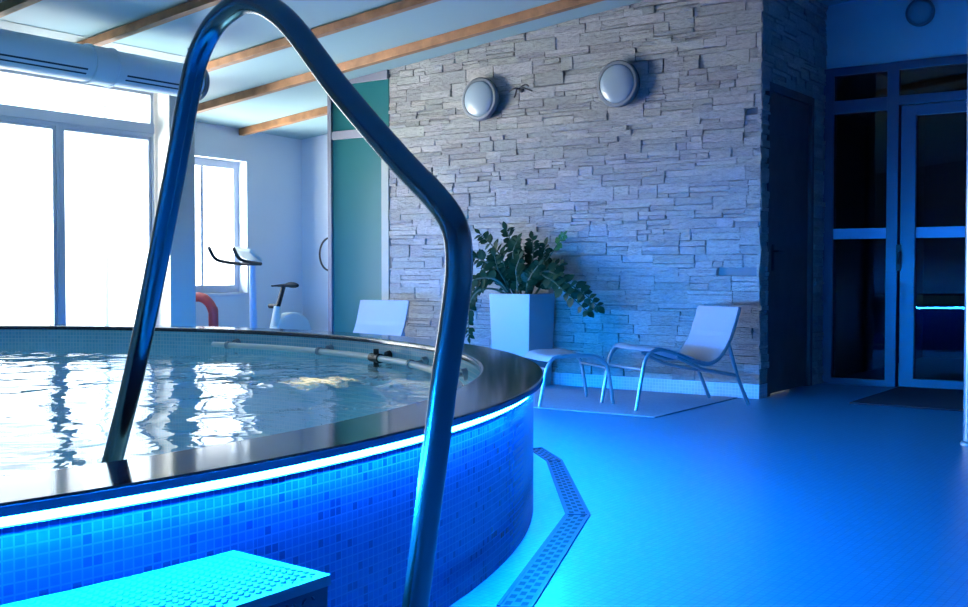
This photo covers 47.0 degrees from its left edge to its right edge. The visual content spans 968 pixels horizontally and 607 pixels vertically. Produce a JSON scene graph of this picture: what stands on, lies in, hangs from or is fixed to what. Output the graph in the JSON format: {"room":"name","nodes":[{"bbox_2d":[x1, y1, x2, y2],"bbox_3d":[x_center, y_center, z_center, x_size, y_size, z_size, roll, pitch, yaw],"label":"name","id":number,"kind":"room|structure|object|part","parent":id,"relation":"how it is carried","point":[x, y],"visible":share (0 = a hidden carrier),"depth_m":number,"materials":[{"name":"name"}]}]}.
{"room":"spa","nodes":[
{"label":"spa","id":0,"kind":"room"},
{"bbox_2d":[0,20,195,325],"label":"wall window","id":1,"kind":"structure","parent":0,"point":[178,300],"depth_m":9.50,"materials":[{"name":"grey paint"}]},
{"bbox_2d":[0,116,60,323],"bbox_3d":[-3.626,-0.407,8.411,0.080,2.007,0.910,1,2,35],"label":"window","id":2,"kind":"structure","parent":1,"relation":"attached to","point":[52,127],"depth_m":8.73,"materials":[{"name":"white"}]},
{"bbox_2d":[0,68,154,133],"bbox_3d":[-3.361,-1.598,8.746,0.096,0.360,1.828,1,2,35],"label":"window","id":3,"kind":"structure","parent":1,"relation":"attached to","point":[147,127],"depth_m":8.88,"materials":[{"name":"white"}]},
{"bbox_2d":[59,123,153,323],"bbox_3d":[-3.103,-0.429,9.155,0.080,2.007,0.910,1,2,35],"label":"window","id":4,"kind":"structure","parent":1,"relation":"attached to","point":[148,139],"depth_m":9.11,"materials":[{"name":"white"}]},
{"bbox_2d":[83,96,139,324],"bbox_3d":[-3.229,-0.697,10.080,1.100,2.600,0.120,1,2,35],"label":"wall","id":5,"kind":"structure","parent":0,"point":[122,154],"depth_m":10.02,"materials":[{"name":"white paint"}]},
{"bbox_2d":[84,106,301,327],"bbox_3d":[-2.811,-0.738,11.483,0.250,2.600,3.000,1,2,30],"label":"wall","id":6,"kind":"structure","parent":0,"point":[269,166],"depth_m":11.82,"materials":[{"name":"white paint"}]},
{"bbox_2d":[195,157,248,295],"bbox_3d":[-2.962,-0.774,11.120,0.210,1.413,1.620,1,2,30],"label":"window","id":7,"kind":"structure","parent":6,"relation":"in","point":[211,290],"depth_m":11.60,"materials":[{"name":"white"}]},
{"bbox_3d":[-2.936,-0.082,11.125,0.150,0.030,1.620,1,2,30],"label":"sill","id":8,"kind":"part","parent":7,"relation":"part of","materials":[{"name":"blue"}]},
{"bbox_2d":[302,134,327,330],"bbox_3d":[-1.244,-0.855,12.073,2.150,2.800,0.150,1,2,35],"label":"wall","id":9,"kind":"structure","parent":0,"point":[314,149],"depth_m":12.44,"materials":[{"name":"white paint"}]},
{"bbox_2d":[319,70,391,332],"bbox_3d":[-0.716,-0.741,10.610,0.839,2.663,1.640,1,2,35],"label":"door","id":10,"kind":"structure","parent":9,"relation":"in","point":[359,190],"depth_m":9.93,"materials":[{"name":"green glass"}]},
{"bbox_3d":[-1.456,-0.449,10.173,0.140,0.318,0.017,1,2,35],"label":"pull handle","id":11,"kind":"part","parent":10,"relation":"part of","materials":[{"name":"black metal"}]},
{"bbox_3d":[-1.128,-0.467,9.941,0.575,2.010,0.010,1,2,35],"label":"pane","id":12,"kind":"part","parent":10,"relation":"part of","materials":[{"name":"teal glass"}]},
{"bbox_3d":[-1.095,-1.750,9.880,0.655,0.412,0.010,1,2,35],"label":"transom pane","id":13,"kind":"part","parent":10,"relation":"part of","materials":[{"name":"teal glass"}]},
{"bbox_2d":[0,0,851,139],"bbox_3d":[-1.043,-2.240,4.276,11.500,1.328,12.500,1,2,35],"label":"ceiling","id":14,"kind":"structure","parent":0,"point":[87,18],"depth_m":8.57,"materials":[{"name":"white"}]},
{"bbox_2d":[0,0,41,17],"bbox_3d":[0.247,-2.233,4.763,9.550,1.061,0.068,1,2,35],"label":"ceiling beam","id":15,"kind":"structure","parent":14,"relation":"attached to","point":[7,7],"depth_m":7.01,"materials":[{"name":"brown wood"}]},
{"bbox_2d":[0,29,209,100],"bbox_3d":[-4.275,-1.656,5.556,0.278,0.391,7.245,1,2,35],"label":"ventilation duct","id":16,"kind":"object","parent":14,"relation":"hanging from","point":[87,63],"visible":0.84,"depth_m":7.63,"materials":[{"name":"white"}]},
{"bbox_2d":[77,0,221,45],"bbox_3d":[0.753,-2.254,5.483,9.550,1.061,0.068,1,2,35],"label":"ceiling beam","id":17,"kind":"structure","parent":14,"relation":"attached to","point":[193,6],"depth_m":7.59,"materials":[{"name":"brown wood"}]},
{"bbox_2d":[239,106,326,135],"bbox_3d":[-1.795,-1.867,11.116,1.815,0.261,0.068,1,2,35],"label":"ceiling beam","id":18,"kind":"structure","parent":14,"relation":"attached to","point":[322,111],"depth_m":11.24,"materials":[{"name":"brown wood"}]},
{"bbox_2d":[207,0,440,71],"bbox_3d":[1.386,-2.281,6.382,9.550,1.061,0.068,1,2,35],"label":"ceiling beam","id":19,"kind":"structure","parent":14,"relation":"attached to","point":[404,5],"depth_m":8.12,"materials":[{"name":"brown wood"}]},
{"bbox_2d":[197,0,603,113],"bbox_3d":[1.345,-2.247,7.550,10.960,1.221,0.068,1,2,35],"label":"ceiling beam","id":20,"kind":"structure","parent":14,"relation":"attached to","point":[556,7],"depth_m":8.86,"materials":[{"name":"brown wood"}]},
{"bbox_2d":[388,0,763,383],"bbox_3d":[0.592,-0.870,8.798,3.374,3.022,0.171,1,2,35],"label":"stone wall","id":21,"kind":"structure","parent":0,"point":[655,198],"depth_m":8.45,"materials":[{"name":"grey stone"}]},
{"bbox_2d":[462,77,498,120],"bbox_3d":[-0.033,-1.662,9.060,0.350,0.350,0.100,1,2,35],"label":"wall lamp","id":22,"kind":"object","parent":21,"relation":"attached to","point":[480,97],"visible":1,"depth_m":9.01,"materials":[{"name":"grey glass"}]},
{"bbox_3d":[-0.047,-1.661,9.039,0.290,0.290,0.050,1,2,35],"label":"lamp shade","id":23,"kind":"part","parent":22,"relation":"part of","materials":[{"name":"white glass"}]},
{"bbox_2d":[509,84,531,97],"bbox_3d":[0.295,-1.692,8.873,0.225,0.100,0.054,1,2,35],"label":"cable","id":24,"kind":"object","parent":21,"relation":"attached to","point":[520,89],"visible":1,"depth_m":8.87,"materials":[{"name":"black plastic"}]},
{"bbox_2d":[597,60,639,107],"bbox_3d":[1.002,-1.643,8.332,0.350,0.350,0.100,1,2,35],"label":"wall lamp","id":25,"kind":"object","parent":21,"relation":"attached to","point":[618,82],"visible":1,"depth_m":8.29,"materials":[{"name":"grey glass"}]},
{"bbox_3d":[0.987,-1.642,8.312,0.290,0.290,0.050,1,2,35],"label":"lamp shade","id":26,"kind":"part","parent":25,"relation":"part of","materials":[{"name":"white glass"}]},
{"bbox_2d":[551,372,766,398],"bbox_3d":[0.597,0.590,8.848,3.370,0.100,0.154,1,2,35],"label":"baseboard","id":27,"kind":"structure","parent":21,"relation":"attached to","point":[753,391],"depth_m":8.23,"materials":[{"name":"tile"}]},
{"bbox_2d":[449,357,967,606],"bbox_3d":[-0.192,0.784,5.662,11.400,0.100,15.600,1,2,35],"label":"floor","id":28,"kind":"structure","parent":0,"point":[801,496],"depth_m":4.33,"materials":[{"name":"tile"}]},
{"bbox_2d":[0,550,330,606],"bbox_3d":[-0.769,0.678,1.773,0.484,0.341,1.081,1,2,35],"label":"step","id":29,"kind":"structure","parent":28,"relation":"on","point":[233,578],"depth_m":1.98,"materials":[{"name":"blue"}]},
{"bbox_2d":[196,292,218,326],"bbox_3d":[-2.677,0.243,10.441,0.560,0.700,0.140,1,2,35],"label":"arch","id":30,"kind":"object","parent":28,"relation":"on","point":[212,309],"visible":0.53,"depth_m":10.30,"materials":[{"name":"red plastic"}]},
{"bbox_2d":[207,246,310,329],"bbox_3d":[-2.110,0.018,10.736,0.500,1.133,1.154,1,2,35],"label":"exercise bike","id":31,"kind":"object","parent":28,"relation":"on","point":[287,320],"visible":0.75,"depth_m":10.61,"materials":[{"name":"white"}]},
{"bbox_3d":[-2.196,0.028,10.615,0.080,0.882,0.090,1,2,35],"label":"post","id":32,"kind":"part","parent":31,"relation":"part of","materials":[{"name":"blue"}]},
{"bbox_3d":[-2.053,0.025,10.888,0.120,0.048,0.048,1,2,35],"label":"adjusting knob","id":33,"kind":"part","parent":31,"relation":"part of","materials":[{"name":"black plastic"}]},
{"bbox_3d":[-1.991,-0.063,10.903,0.048,0.222,0.125,1,2,35],"label":"seat post","id":34,"kind":"part","parent":31,"relation":"part of","materials":[{"name":"black plastic"}]},
{"bbox_2d":[0,324,542,606],"bbox_3d":[-2.826,0.901,3.971,5.841,1.266,7.310,1,2,35],"label":"pool","id":35,"kind":"object","parent":28,"relation":"on","point":[336,497],"visible":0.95,"depth_m":2.72,"materials":[{"name":"blue tile"}]},
{"bbox_2d":[0,344,465,477],"bbox_3d":[-2.826,0.390,3.956,5.363,0.032,6.832,1,2,35],"label":"pool water","id":36,"kind":"object","parent":35,"relation":"in","point":[175,357],"visible":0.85,"depth_m":5.41,"materials":[{"name":"liquid"}]},
{"bbox_2d":[283,377,344,384],"bbox_3d":[-0.738,0.351,4.994,0.720,0.032,0.920,0,2,0],"label":"foam","id":37,"kind":"object","parent":36,"relation":"on","point":[307,380],"visible":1,"depth_m":4.97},
{"bbox_2d":[0,329,479,473],"bbox_3d":[-2.826,0.913,3.971,5.375,1.242,6.844,1,2,35],"label":"basin","id":38,"kind":"object","parent":35,"relation":"in","point":[34,452],"depth_m":7.43,"materials":[{"name":"tile"}]},
{"bbox_2d":[0,396,529,527],"bbox_3d":[-2.684,0.310,3.854,5.448,0.017,7.263,1,2,35],"label":"light","id":39,"kind":"object","parent":35,"relation":"on","point":[67,513],"depth_m":2.20,"materials":[{"name":"white"}]},
{"bbox_2d":[101,0,472,606],"bbox_3d":[-0.474,0.509,2.086,1.209,2.159,0.100,2,2,42],"label":"pool handrail","id":40,"kind":"object","parent":35,"relation":"attached to","point":[452,222],"visible":0.93,"depth_m":1.80,"materials":[{"name":"silver metal"}]},
{"bbox_3d":[-0.682,0.313,5.687,0.623,0.035,3.810,-1,2,-26],"label":"grab rail","id":41,"kind":"part","parent":35,"relation":"part of","materials":[{"name":"white plastic"}]},
{"bbox_2d":[353,300,409,336],"bbox_3d":[-0.979,0.310,8.814,0.475,0.655,0.885,1,2,29],"label":"lounge chair","id":42,"kind":"object","parent":28,"relation":"on","point":[382,317],"visible":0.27,"depth_m":9.06,"materials":[{"name":"grey"}]},
{"bbox_2d":[497,447,589,606],"bbox_3d":[0.268,0.770,4.304,0.276,0.005,2.700,0,2,4],"label":"floor drain","id":43,"kind":"object","parent":28,"relation":"on","point":[527,588],"visible":0.98,"depth_m":3.67,"materials":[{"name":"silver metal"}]},
{"bbox_2d":[533,384,736,417],"bbox_3d":[-0.157,0.648,8.447,3.850,0.007,1.300,1,2,35],"label":"floor mat","id":44,"kind":"object","parent":28,"relation":"on","point":[652,404],"visible":0.45,"depth_m":7.61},
{"bbox_2d":[466,221,604,385],"bbox_3d":[0.406,-0.001,8.585,1.304,1.284,0.406,1,2,35],"label":"potted plant","id":45,"kind":"object","parent":44,"relation":"on","point":[521,323],"visible":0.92,"depth_m":8.56,"materials":[{"name":"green plant"}]},
{"bbox_3d":[0.044,0.068,8.688,0.368,0.385,0.062,1,2,18],"label":"stem","id":46,"kind":"part","parent":45,"relation":"part of","materials":[{"name":"grey plant"}]},
{"bbox_3d":[0.037,-0.072,8.693,0.396,0.227,0.044,1,2,24],"label":"stem","id":47,"kind":"part","parent":45,"relation":"part of","materials":[{"name":"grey plant"}]},
{"bbox_3d":[0.023,-0.121,8.693,0.449,0.176,0.059,1,2,22],"label":"stem","id":48,"kind":"part","parent":45,"relation":"part of","materials":[{"name":"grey plant"}]},
{"bbox_3d":[0.071,-0.204,8.731,0.402,0.336,0.048,1,2,19],"label":"stem","id":49,"kind":"part","parent":45,"relation":"part of","materials":[{"name":"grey plant"}]},
{"bbox_3d":[0.118,-0.295,8.743,0.322,0.514,0.073,1,2,35],"label":"stem","id":50,"kind":"part","parent":45,"relation":"part of","materials":[{"name":"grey plant"}]},
{"bbox_3d":[0.155,-0.202,8.679,0.151,0.333,0.029,0,2,2],"label":"stem","id":51,"kind":"part","parent":45,"relation":"part of","materials":[{"name":"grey plant"}]},
{"bbox_3d":[0.264,-0.190,8.558,0.073,0.314,0.073,1,2,35],"label":"stem","id":52,"kind":"part","parent":45,"relation":"part of","materials":[{"name":"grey plant"}]},
{"bbox_3d":[0.298,0.280,8.666,0.370,0.717,0.370,1,2,35],"label":"planter","id":53,"kind":"part","parent":45,"relation":"part of","materials":[{"name":"grey ceramic"}]},
{"bbox_3d":[0.355,-0.161,8.489,0.041,0.262,0.164,-1,2,-29],"label":"stem","id":54,"kind":"part","parent":45,"relation":"part of","materials":[{"name":"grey plant"}]},
{"bbox_3d":[0.473,-0.276,8.573,0.292,0.486,0.056,1,2,35],"label":"stem","id":55,"kind":"part","parent":45,"relation":"part of","materials":[{"name":"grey plant"}]},
{"bbox_3d":[0.531,-0.090,8.383,0.630,0.284,0.116,1,2,35],"label":"stem","id":56,"kind":"part","parent":45,"relation":"part of","materials":[{"name":"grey plant"}]},
{"bbox_3d":[0.582,-0.116,8.378,0.681,0.267,0.104,1,2,35],"label":"stem","id":57,"kind":"part","parent":45,"relation":"part of","materials":[{"name":"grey plant"}]},
{"bbox_2d":[524,349,614,406],"bbox_3d":[0.546,0.499,7.601,0.555,0.347,0.475,-1,2,-18],"label":"footstool","id":58,"kind":"object","parent":44,"relation":"on","point":[547,355],"visible":0.93,"depth_m":7.46,"materials":[{"name":"grey"}]},
{"bbox_2d":[600,305,749,410],"bbox_3d":[1.275,0.350,7.441,0.885,0.655,0.475,-1,2,-23],"label":"lounge chair","id":59,"kind":"object","parent":44,"relation":"on","point":[713,328],"visible":1,"depth_m":7.46,"materials":[{"name":"grey"}]},
{"bbox_3d":[1.507,0.450,7.787,0.191,0.435,0.025,-1,2,-23],"label":"leg","id":60,"kind":"part","parent":59,"relation":"part of","materials":[{"name":"grey metal"}]},
{"bbox_3d":[1.682,0.462,7.372,0.191,0.435,0.025,-1,2,-23],"label":"leg","id":61,"kind":"part","parent":59,"relation":"part of","materials":[{"name":"grey metal"}]},
{"bbox_2d":[849,386,962,411],"bbox_3d":[3.231,0.665,7.788,0.950,0.012,1.300,1,2,35],"label":"doormat","id":62,"kind":"object","parent":28,"relation":"on","point":[901,396],"visible":0.92,"depth_m":7.69,"materials":[{"name":"grey"}]},
{"bbox_2d":[959,58,967,445],"bbox_3d":[2.539,-0.857,5.711,0.150,3.177,0.150,1,2,35],"label":"column","id":63,"kind":"structure","parent":28,"relation":"on","point":[964,442],"depth_m":5.73,"materials":[{"name":"white paint"}]},
{"bbox_2d":[756,0,827,385],"bbox_3d":[2.296,-0.859,8.447,0.211,3.024,1.509,1,2,35],"label":"wall","id":64,"kind":"structure","parent":0,"point":[794,43],"depth_m":8.37,"materials":[{"name":"stone"}]},
{"bbox_2d":[763,81,814,396],"bbox_3d":[2.262,-0.467,8.326,0.148,2.243,0.960,1,2,35],"label":"door","id":65,"kind":"structure","parent":64,"relation":"in","point":[790,186],"depth_m":8.34,"materials":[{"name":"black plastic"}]},
{"bbox_3d":[2.134,-0.332,8.072,0.060,0.190,0.131,1,2,35],"label":"handle","id":66,"kind":"part","parent":65,"relation":"part of","materials":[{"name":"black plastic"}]},
{"bbox_2d":[821,54,967,389],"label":"glass doors","id":67,"kind":"structure","parent":0,"point":[861,165],"depth_m":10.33,"materials":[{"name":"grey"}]},
{"bbox_3d":[3.165,-0.351,8.522,0.038,0.200,0.070,1,2,35],"label":"handle","id":68,"kind":"part","parent":67,"relation":"part of","materials":[{"name":"black plastic"}]},
{"bbox_2d":[824,0,967,68],"bbox_3d":[4.918,-1.172,7.525,5.250,3.700,0.280,1,2,35],"label":"wall","id":69,"kind":"structure","parent":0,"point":[858,32],"depth_m":8.59,"materials":[{"name":"white paint"}]},
{"bbox_2d":[905,0,934,26],"bbox_3d":[3.291,-2.198,8.407,0.210,0.210,0.100,1,2,35],"label":"wall lamp","id":70,"kind":"object","parent":69,"relation":"attached to","point":[918,13],"visible":1,"depth_m":8.37,"materials":[{"name":"grey"}]}
]}

